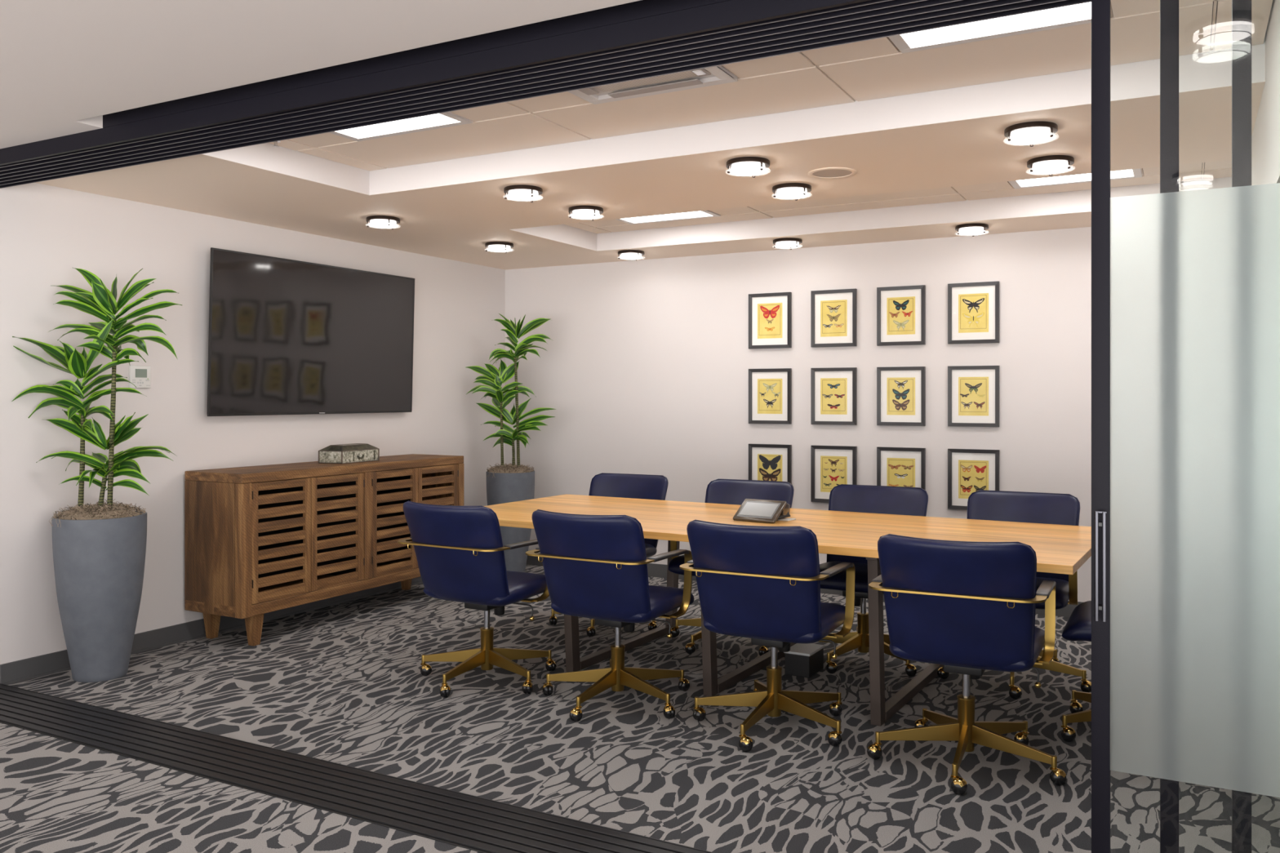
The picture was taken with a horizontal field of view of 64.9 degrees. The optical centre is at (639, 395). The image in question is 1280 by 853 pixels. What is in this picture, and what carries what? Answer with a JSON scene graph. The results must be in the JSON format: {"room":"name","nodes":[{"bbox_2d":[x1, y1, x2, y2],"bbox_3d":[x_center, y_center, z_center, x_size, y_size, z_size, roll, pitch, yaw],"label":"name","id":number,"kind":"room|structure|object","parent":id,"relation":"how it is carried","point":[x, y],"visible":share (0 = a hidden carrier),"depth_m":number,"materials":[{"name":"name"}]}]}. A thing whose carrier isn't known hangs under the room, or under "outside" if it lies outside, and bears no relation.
{"room":"conference room","nodes":[
{"label":"conference room","id":0,"kind":"room"},
{"bbox_2d":[51,510,146,682],"bbox_3d":[-2.659,0.983,4.957,0.414,0.792,0.414,0,0,29],"label":"planter","id":1,"kind":"object","parent":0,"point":[99,559],"depth_m":4.82,"materials":[{"name":"grey concrete"}]},
{"bbox_2d":[0,182,505,664],"bbox_3d":[-3.349,0.005,4.361,0.120,2.750,9.363,0,0,29],"label":"wall","id":2,"kind":"structure","parent":0,"point":[46,232],"depth_m":5.55,"materials":[{"name":"white paint"}]},
{"bbox_2d":[128,365,151,387],"bbox_3d":[-2.693,-0.102,5.420,0.020,0.120,0.120,0,0,29],"label":"thermostat","id":3,"kind":"object","parent":2,"relation":"attached to","point":[140,376],"visible":1,"depth_m":5.41,"materials":[{"name":"white plastic"}]},
{"bbox_2d":[0,576,422,684],"bbox_3d":[-2.074,1.330,6.559,0.020,0.100,4.043,0,0,29],"label":"baseboard","id":4,"kind":"structure","parent":2,"relation":"attached to","point":[21,670],"depth_m":5.56,"materials":[{"name":"grey plastic"}]},
{"bbox_2d":[207,247,414,416],"bbox_3d":[-2.065,-0.364,6.497,0.062,0.962,1.714,2,1,28],"label":"television","id":5,"kind":"object","parent":2,"relation":"attached to","point":[286,336],"visible":1,"depth_m":6.35,"materials":[{"name":"black glass"}]},
{"bbox_2d":[0,683,714,852],"bbox_3d":[0.833,1.375,2.505,8.999,0.011,0.316,0,0,29],"label":"floor track","id":6,"kind":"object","parent":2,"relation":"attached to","point":[464,820],"depth_m":3.54,"materials":[{"name":"black metal"}]},
{"bbox_2d":[1091,0,1279,852],"bbox_3d":[1.516,0.193,1.978,1.150,2.354,0.056,0,0,29],"label":"door","id":7,"kind":"structure","parent":6,"relation":"on","point":[1185,285],"depth_m":2.18,"materials":[{"name":"glass"}]},
{"bbox_2d":[0,0,1091,188],"bbox_3d":[0.834,-1.037,2.506,8.999,0.114,0.304,0,0,29],"label":"sliding door track","id":8,"kind":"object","parent":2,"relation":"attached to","point":[642,39],"depth_m":3.12,"materials":[{"name":"black metal"}]},
{"bbox_2d":[486,470,534,572],"bbox_3d":[-0.992,0.979,7.705,0.370,0.800,0.370,0,0,29],"label":"planter","id":9,"kind":"object","parent":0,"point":[503,486],"depth_m":7.57,"materials":[{"name":"grey concrete"}]},
{"bbox_2d":[0,0,1265,269],"bbox_3d":[0.630,-1.207,2.132,9.000,0.325,9.243,0,0,29],"label":"ceiling","id":10,"kind":"structure","parent":0,"point":[454,222],"depth_m":4.24,"materials":[{"name":"beige paint"}]},
{"bbox_2d":[366,215,399,230],"bbox_3d":[-1.512,-1.018,5.922,0.200,0.054,0.200,0,0,29],"label":"light","id":11,"kind":"object","parent":10,"relation":"attached to","point":[375,220],"visible":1,"depth_m":5.87,"materials":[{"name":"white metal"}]},
{"bbox_2d":[369,219,395,226],"bbox_3d":[-1.512,-1.014,5.922,0.150,0.016,0.150,0,0,29],"label":"diffuser","id":12,"kind":"object","parent":11,"relation":"attached to","point":[380,223],"depth_m":5.87,"materials":[{"name":"white glass"}]},
{"bbox_2d":[484,241,513,253],"bbox_3d":[-0.966,-1.018,6.910,0.200,0.054,0.200,0,0,29],"label":"light","id":13,"kind":"object","parent":10,"relation":"attached to","point":[494,246],"visible":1,"depth_m":6.85,"materials":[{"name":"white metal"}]},
{"bbox_2d":[488,245,510,250],"bbox_3d":[-0.966,-1.014,6.910,0.150,0.016,0.150,0,0,29],"label":"diffuser","id":14,"kind":"object","parent":13,"relation":"attached to","point":[491,247],"depth_m":6.87,"materials":[{"name":"white glass"}]},
{"bbox_2d":[503,185,542,202],"bbox_3d":[-0.589,-1.018,5.077,0.200,0.054,0.200,0,0,29],"label":"light","id":15,"kind":"object","parent":10,"relation":"attached to","point":[518,192],"visible":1,"depth_m":5.02,"materials":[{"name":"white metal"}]},
{"bbox_2d":[508,190,537,199],"bbox_3d":[-0.589,-1.014,5.077,0.150,0.016,0.150,0,0,29],"label":"diffuser","id":16,"kind":"object","parent":15,"relation":"attached to","point":[518,194],"depth_m":5.03,"materials":[{"name":"white glass"}]},
{"bbox_2d":[568,205,603,221],"bbox_3d":[-0.302,-1.018,5.614,0.200,0.054,0.200,0,0,29],"label":"light","id":17,"kind":"object","parent":10,"relation":"attached to","point":[583,211],"visible":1,"depth_m":5.55,"materials":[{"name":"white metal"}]},
{"bbox_2d":[572,209,599,217],"bbox_3d":[-0.302,-1.014,5.614,0.150,0.016,0.150,0,0,29],"label":"diffuser","id":18,"kind":"object","parent":17,"relation":"attached to","point":[577,213],"depth_m":5.57,"materials":[{"name":"white glass"}]},
{"bbox_2d":[617,249,644,260],"bbox_3d":[-0.065,-1.018,7.297,0.200,0.054,0.200,0,0,29],"label":"light","id":19,"kind":"object","parent":10,"relation":"attached to","point":[629,254],"visible":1,"depth_m":7.23,"materials":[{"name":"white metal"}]},
{"bbox_2d":[620,253,641,258],"bbox_3d":[-0.065,-1.014,7.297,0.150,0.016,0.150,0,0,29],"label":"diffuser","id":20,"kind":"object","parent":19,"relation":"attached to","point":[629,255],"depth_m":7.24,"materials":[{"name":"white glass"}]},
{"bbox_2d":[726,156,769,177],"bbox_3d":[0.482,-1.018,4.489,0.200,0.054,0.200,0,0,29],"label":"light","id":21,"kind":"object","parent":10,"relation":"attached to","point":[744,165],"visible":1,"depth_m":4.43,"materials":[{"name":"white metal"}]},
{"bbox_2d":[731,163,764,173],"bbox_3d":[0.482,-1.014,4.489,0.150,0.016,0.150,0,0,29],"label":"diffuser","id":22,"kind":"object","parent":21,"relation":"attached to","point":[741,168],"depth_m":4.45,"materials":[{"name":"white glass"}]},
{"bbox_2d":[268,0,1272,170],"bbox_3d":[0.067,-1.195,3.802,3.973,0.050,1.122,0,0,29],"label":"ceiling tiles","id":23,"kind":"structure","parent":10,"relation":"attached to","point":[873,68],"depth_m":3.79,"materials":[{"name":"beige tile"}]},
{"bbox_2d":[272,140,280,147],"bbox_3d":[-1.667,-1.155,4.607,0.044,0.029,0.044,0,0,29],"label":"sprinkler head","id":24,"kind":"object","parent":23,"relation":"attached to","point":[275,145],"visible":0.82,"depth_m":4.60},
{"bbox_2d":[328,111,473,141],"bbox_3d":[-1.147,-1.178,4.193,0.666,0.024,0.602,0,0,29],"label":"ceiling light panel","id":25,"kind":"object","parent":23,"relation":"attached to","point":[447,119],"visible":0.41,"depth_m":4.38,"materials":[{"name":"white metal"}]},
{"bbox_2d":[338,113,456,137],"bbox_3d":[-1.147,-1.178,4.193,0.586,0.008,0.526,0,0,29],"label":"diffuser","id":26,"kind":"object","parent":25,"relation":"attached to","point":[439,120],"depth_m":4.38,"materials":[{"name":"white plastic"}]},
{"bbox_2d":[568,65,737,104],"bbox_3d":[-0.053,-1.168,3.599,0.628,0.028,0.600,0,0,29],"label":"air conditioner cassette","id":27,"kind":"object","parent":23,"relation":"attached to","point":[716,75],"visible":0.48,"depth_m":3.77,"materials":[{"name":"white metal"}]},
{"bbox_2d":[595,71,697,92],"bbox_3d":[-0.053,-1.170,3.599,0.400,0.008,0.380,0,0,29],"label":"grille","id":28,"kind":"object","parent":27,"relation":"attached to","point":[686,74],"depth_m":3.74,"materials":[{"name":"white metal"}]},
{"bbox_2d":[888,2,1091,53],"bbox_3d":[1.032,-1.178,3.009,0.646,0.024,0.602,0,0,29],"label":"ceiling light panel","id":29,"kind":"object","parent":23,"relation":"attached to","point":[1078,14],"visible":0.48,"depth_m":3.20,"materials":[{"name":"glowing white diffuser plastic"},{"name":"white metal"}]},
{"bbox_2d":[773,237,802,249],"bbox_3d":[0.989,-1.018,6.749,0.200,0.054,0.200,0,0,29],"label":"light","id":30,"kind":"object","parent":10,"relation":"attached to","point":[790,242],"visible":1,"depth_m":6.69,"materials":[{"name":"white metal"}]},
{"bbox_2d":[776,241,798,247],"bbox_3d":[0.989,-1.014,6.749,0.150,0.016,0.150,0,0,29],"label":"diffuser","id":31,"kind":"object","parent":30,"relation":"attached to","point":[780,244],"depth_m":6.70,"materials":[{"name":"white glass"}]},
{"bbox_2d":[772,182,811,200],"bbox_3d":[0.759,-1.018,5.030,0.200,0.054,0.200,0,0,29],"label":"light","id":32,"kind":"object","parent":10,"relation":"attached to","point":[788,189],"visible":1,"depth_m":4.97,"materials":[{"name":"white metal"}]},
{"bbox_2d":[776,188,806,197],"bbox_3d":[0.759,-1.014,5.030,0.150,0.016,0.150,0,0,29],"label":"diffuser","id":33,"kind":"object","parent":32,"relation":"attached to","point":[785,193],"depth_m":4.99,"materials":[{"name":"white glass"}]},
{"bbox_2d":[808,167,857,178],"bbox_3d":[0.899,-1.041,4.706,0.226,0.006,0.226,0,0,29],"label":"ceiling speaker","id":34,"kind":"object","parent":10,"relation":"attached to","point":[827,172],"visible":1,"depth_m":4.69,"materials":[{"name":"beige paint"}]},
{"bbox_2d":[812,168,852,177],"bbox_3d":[0.899,-1.042,4.706,0.184,0.003,0.184,0,0,29],"label":"grille","id":35,"kind":"object","parent":34,"relation":"attached to","point":[817,173],"depth_m":4.71,"materials":[{"name":"beige fabric"}]},
{"bbox_2d":[564,160,1231,233],"bbox_3d":[1.178,-1.195,5.846,3.973,0.050,1.075,0,0,29],"label":"ceiling tiles","id":36,"kind":"structure","parent":10,"relation":"attached to","point":[1218,169],"depth_m":6.00,"materials":[{"name":"beige tile"}]},
{"bbox_2d":[616,210,720,224],"bbox_3d":[0.092,-1.178,6.431,0.666,0.024,0.597,0,0,29],"label":"ceiling light panel","id":37,"kind":"object","parent":36,"relation":"attached to","point":[703,214],"visible":0.4,"depth_m":6.62,"materials":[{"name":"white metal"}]},
{"bbox_2d":[624,211,709,222],"bbox_3d":[0.092,-1.178,6.431,0.586,0.008,0.521,0,0,29],"label":"diffuser","id":38,"kind":"object","parent":37,"relation":"attached to","point":[694,215],"depth_m":6.61,"materials":[{"name":"white plastic"}]},
{"bbox_2d":[1008,168,1142,188],"bbox_3d":[2.253,-1.178,5.257,0.646,0.024,0.597,0,0,29],"label":"ceiling light panel","id":39,"kind":"object","parent":36,"relation":"attached to","point":[1134,173],"visible":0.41,"depth_m":5.45,"materials":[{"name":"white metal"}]},
{"bbox_2d":[1017,169,1133,185],"bbox_3d":[2.253,-1.178,5.257,0.566,0.008,0.521,0,0,29],"label":"diffuser","id":40,"kind":"object","parent":39,"relation":"attached to","point":[1124,174],"depth_m":5.45,"materials":[{"name":"white plastic"}]},
{"bbox_2d":[955,223,988,236],"bbox_3d":[2.040,-1.018,6.184,0.200,0.054,0.200,0,0,29],"label":"light","id":41,"kind":"object","parent":10,"relation":"attached to","point":[966,228],"visible":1,"depth_m":6.12,"materials":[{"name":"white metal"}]},
{"bbox_2d":[959,227,983,234],"bbox_3d":[2.040,-1.014,6.184,0.150,0.016,0.150,0,0,29],"label":"diffuser","id":42,"kind":"object","parent":41,"relation":"attached to","point":[962,230],"depth_m":6.14,"materials":[{"name":"white glass"}]},
{"bbox_2d":[1004,121,1057,146],"bbox_3d":[1.524,-1.018,3.922,0.200,0.054,0.200,0,0,29],"label":"light","id":43,"kind":"object","parent":10,"relation":"attached to","point":[1029,131],"visible":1,"depth_m":3.87,"materials":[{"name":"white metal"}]},
{"bbox_2d":[1010,128,1051,142],"bbox_3d":[1.524,-1.014,3.922,0.150,0.016,0.150,0,0,29],"label":"diffuser","id":44,"kind":"object","parent":43,"relation":"attached to","point":[1017,135],"depth_m":3.88,"materials":[{"name":"white glass"}]},
{"bbox_2d":[1026,155,1074,176],"bbox_3d":[1.819,-1.018,4.460,0.200,0.054,0.200,0,0,29],"label":"light","id":45,"kind":"object","parent":10,"relation":"attached to","point":[1051,163],"visible":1,"depth_m":4.41,"materials":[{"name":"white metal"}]},
{"bbox_2d":[1031,161,1068,172],"bbox_3d":[1.819,-1.014,4.460,0.150,0.016,0.150,0,0,29],"label":"diffuser","id":46,"kind":"object","parent":45,"relation":"attached to","point":[1038,166],"depth_m":4.42,"materials":[{"name":"white glass"}]},
{"bbox_2d":[0,564,1279,852],"bbox_3d":[0.554,1.420,2.201,9.200,0.080,9.493,0,0,29],"label":"floor","id":47,"kind":"structure","parent":0,"point":[344,683],"depth_m":3.85,"materials":[{"name":"carpet"}]},
{"bbox_2d":[11,267,182,682],"bbox_3d":[-2.589,0.373,4.932,0.745,2.012,0.434,0,0,12],"label":"dracaena","id":48,"kind":"object","parent":47,"relation":"on","point":[99,549],"visible":1,"depth_m":4.90,"materials":[{"name":"green plant"}]},
{"bbox_2d":[184,453,463,645],"bbox_3d":[-1.898,0.901,6.369,0.468,0.957,1.899,0,0,29],"label":"sideboard","id":49,"kind":"object","parent":47,"relation":"on","point":[260,540],"visible":0.8,"depth_m":5.84,"materials":[{"name":"brown wood"}]},
{"bbox_2d":[318,443,379,463],"bbox_3d":[-1.854,0.367,6.429,0.198,0.112,0.356,0,0,25],"label":"glass box","id":50,"kind":"object","parent":49,"relation":"on","point":[353,452],"visible":1,"depth_m":6.32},
{"bbox_2d":[397,500,555,697],"bbox_3d":[-0.766,0.937,4.854,0.688,0.885,0.704,0,0,30],"label":"office chair","id":51,"kind":"object","parent":47,"relation":"on","point":[460,553],"visible":0.98,"depth_m":4.66,"materials":[{"name":"blue leather"}]},
{"bbox_2d":[466,313,555,572],"bbox_3d":[-0.994,0.372,7.701,0.735,2.015,0.378,0,0,5],"label":"dracaena","id":52,"kind":"object","parent":47,"relation":"on","point":[508,483],"visible":0.93,"depth_m":7.67,"materials":[{"name":"green plant"}]},
{"bbox_2d":[549,472,668,636],"bbox_3d":[-0.164,0.937,6.085,0.665,0.885,0.740,0,0,28],"label":"office chair","id":53,"kind":"object","parent":47,"relation":"on","point":[646,486],"visible":0.27,"depth_m":6.31,"materials":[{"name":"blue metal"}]},
{"bbox_2d":[525,509,693,721],"bbox_3d":[-0.125,0.937,4.516,0.701,0.885,0.702,0,0,29],"label":"office chair","id":54,"kind":"object","parent":47,"relation":"on","point":[595,566],"visible":1,"depth_m":4.32,"materials":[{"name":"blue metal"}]},
{"bbox_2d":[667,479,794,656],"bbox_3d":[0.493,0.937,5.652,0.671,0.885,0.737,0,0,29],"label":"office chair","id":55,"kind":"object","parent":47,"relation":"on","point":[727,491],"visible":0.35,"depth_m":5.84,"materials":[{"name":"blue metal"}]},
{"bbox_2d":[679,520,855,751],"bbox_3d":[0.530,0.937,4.152,0.674,0.885,0.703,0,0,28],"label":"office chair","id":56,"kind":"object","parent":47,"relation":"on","point":[760,584],"visible":1,"depth_m":3.96,"materials":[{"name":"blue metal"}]},
{"bbox_2d":[484,493,1091,726],"bbox_3d":[0.566,1.005,5.084,3.180,0.750,1.250,0,0,31],"label":"conference table","id":57,"kind":"object","parent":47,"relation":"on","point":[1059,548],"visible":0.65,"depth_m":4.83,"materials":[{"name":"brown wood"}]},
{"bbox_2d":[733,498,795,523],"bbox_3d":[0.640,0.580,5.111,0.248,0.100,0.257,0,0,35],"label":"screen panel","id":58,"kind":"object","parent":57,"relation":"on","point":[765,511],"visible":1,"depth_m":5.06,"materials":[{"name":"grey"}]},
{"bbox_2d":[783,643,824,678],"bbox_3d":[0.822,1.320,5.030,0.136,0.120,0.206,0,0,31],"label":"box","id":59,"kind":"object","parent":47,"relation":"on","point":[802,660],"visible":0.89,"depth_m":4.96,"materials":[{"name":"black plastic"}]},
{"bbox_2d":[818,484,928,676],"bbox_3d":[1.166,0.937,5.277,0.671,0.885,0.752,0,0,29],"label":"office chair","id":60,"kind":"object","parent":47,"relation":"on","point":[886,500],"visible":0.42,"depth_m":5.38,"materials":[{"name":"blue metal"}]},
{"bbox_2d":[866,533,1066,795],"bbox_3d":[1.208,0.937,3.739,0.718,0.885,0.703,0,0,27],"label":"office chair","id":61,"kind":"object","parent":47,"relation":"on","point":[968,608],"visible":1,"depth_m":3.55,"materials":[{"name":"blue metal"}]},
{"bbox_2d":[937,489,1091,699],"bbox_3d":[1.845,0.937,4.906,0.689,0.883,0.745,0,0,30],"label":"office chair","id":62,"kind":"object","parent":47,"relation":"on","point":[1056,508],"visible":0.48,"depth_m":5.07,"materials":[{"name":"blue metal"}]},
{"bbox_2d":[1061,600,1091,742],"bbox_3d":[2.078,0.937,4.045,0.686,0.885,0.701,0,0,29],"label":"office chair","id":63,"kind":"object","parent":47,"relation":"on","point":[1078,626],"visible":0.23,"depth_m":4.02,"materials":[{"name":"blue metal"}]},
{"bbox_2d":[505,226,1091,602],"bbox_3d":[1.193,0.005,7.154,5.195,2.750,0.120,0,0,29],"label":"wall","id":64,"kind":"structure","parent":0,"point":[645,366],"depth_m":7.17,"materials":[{"name":"white paint"}]},
{"bbox_2d":[748,292,791,348],"bbox_3d":[0.930,-0.537,7.212,0.320,0.395,0.026,0,0,29],"label":"print","id":65,"kind":"object","parent":64,"relation":"attached to","point":[770,314],"visible":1,"depth_m":7.21,"materials":[{"name":"black"}]},
{"bbox_2d":[748,368,791,424],"bbox_3d":[0.930,0.004,7.212,0.320,0.395,0.026,0,0,29],"label":"print","id":66,"kind":"object","parent":64,"relation":"attached to","point":[770,390],"visible":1,"depth_m":7.21,"materials":[{"name":"black"}]},
{"bbox_2d":[748,444,791,484],"bbox_3d":[0.930,0.545,7.212,0.320,0.395,0.026,0,0,29],"label":"print","id":67,"kind":"object","parent":64,"relation":"attached to","point":[766,462],"visible":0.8,"depth_m":7.21,"materials":[{"name":"black"}]},
{"bbox_2d":[525,552,1082,617],"bbox_3d":[1.161,1.330,7.095,5.171,0.100,0.012,0,0,29],"label":"baseboard","id":68,"kind":"structure","parent":64,"relation":"attached to","point":[654,570],"depth_m":7.61,"materials":[{"name":"grey plastic"}]},
{"bbox_2d":[810,288,857,347],"bbox_3d":[1.345,-0.537,6.987,0.320,0.395,0.026,0,0,29],"label":"print","id":69,"kind":"object","parent":64,"relation":"attached to","point":[833,313],"visible":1,"depth_m":6.99,"materials":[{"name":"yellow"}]},
{"bbox_2d":[810,367,857,425],"bbox_3d":[1.345,0.004,6.987,0.320,0.395,0.026,0,0,29],"label":"print","id":70,"kind":"object","parent":64,"relation":"attached to","point":[833,391],"visible":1,"depth_m":6.99,"materials":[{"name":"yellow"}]},
{"bbox_2d":[810,444,857,502],"bbox_3d":[1.345,0.545,6.987,0.320,0.395,0.026,0,0,29],"label":"print","id":71,"kind":"object","parent":64,"relation":"attached to","point":[831,466],"visible":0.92,"depth_m":7.00,"materials":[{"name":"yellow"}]},
{"bbox_2d":[876,284,925,346],"bbox_3d":[1.754,-0.537,6.764,0.320,0.395,0.026,0,0,29],"label":"print","id":72,"kind":"object","parent":64,"relation":"attached to","point":[900,310],"visible":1,"depth_m":6.76,"materials":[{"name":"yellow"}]},
{"bbox_2d":[876,366,925,426],"bbox_3d":[1.754,0.004,6.764,0.320,0.395,0.026,0,0,29],"label":"print","id":73,"kind":"object","parent":64,"relation":"attached to","point":[900,390],"visible":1,"depth_m":6.76,"materials":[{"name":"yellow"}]},
{"bbox_2d":[876,446,925,490],"bbox_3d":[1.754,0.545,6.764,0.320,0.395,0.026,0,0,29],"label":"print","id":74,"kind":"object","parent":64,"relation":"attached to","point":[905,467],"visible":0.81,"depth_m":6.76,"materials":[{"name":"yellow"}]},
{"bbox_2d":[947,280,999,344],"bbox_3d":[2.167,-0.537,6.540,0.320,0.395,0.026,0,0,29],"label":"print","id":75,"kind":"object","parent":64,"relation":"attached to","point":[973,308],"visible":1,"depth_m":6.54,"materials":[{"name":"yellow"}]},
{"bbox_2d":[947,365,999,426],"bbox_3d":[2.167,0.004,6.540,0.320,0.395,0.026,0,0,29],"label":"print","id":76,"kind":"object","parent":64,"relation":"attached to","point":[973,391],"visible":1,"depth_m":6.54,"materials":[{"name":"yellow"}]},
{"bbox_2d":[947,448,999,510],"bbox_3d":[2.167,0.545,6.540,0.320,0.395,0.026,0,0,29],"label":"print","id":77,"kind":"object","parent":64,"relation":"attached to","point":[970,471],"visible":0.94,"depth_m":6.55,"materials":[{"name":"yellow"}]},
{"bbox_2d":[1160,0,1178,852],"bbox_3d":[1.682,0.193,2.002,1.150,2.354,0.030,0,0,29],"label":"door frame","id":78,"kind":"structure","parent":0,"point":[1169,9],"depth_m":2.25,"materials":[{"name":"black metal"}]},
{"bbox_2d":[1251,0,1279,185],"bbox_3d":[2.563,0.005,4.109,0.120,2.750,4.163,0,0,29],"label":"wall","id":79,"kind":"structure","parent":0,"point":[1265,137],"depth_m":3.17,"materials":[{"name":"white paint"}]},
{"bbox_2d":[203,36,1265,251],"bbox_3d":[0.617,-1.127,4.814,3.972,0.165,3.425,0,0,29],"label":"ceiling cove","id":80,"kind":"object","parent":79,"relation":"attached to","point":[1212,68],"depth_m":4.60,"materials":[{"name":"white paint"}]},
{"bbox_2d":[1231,0,1251,852],"bbox_3d":[1.849,0.193,2.008,1.150,2.354,0.030,0,0,29],"label":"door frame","id":81,"kind":"structure","parent":79,"relation":"in","point":[1241,9],"depth_m":2.26,"materials":[{"name":"black metal"}]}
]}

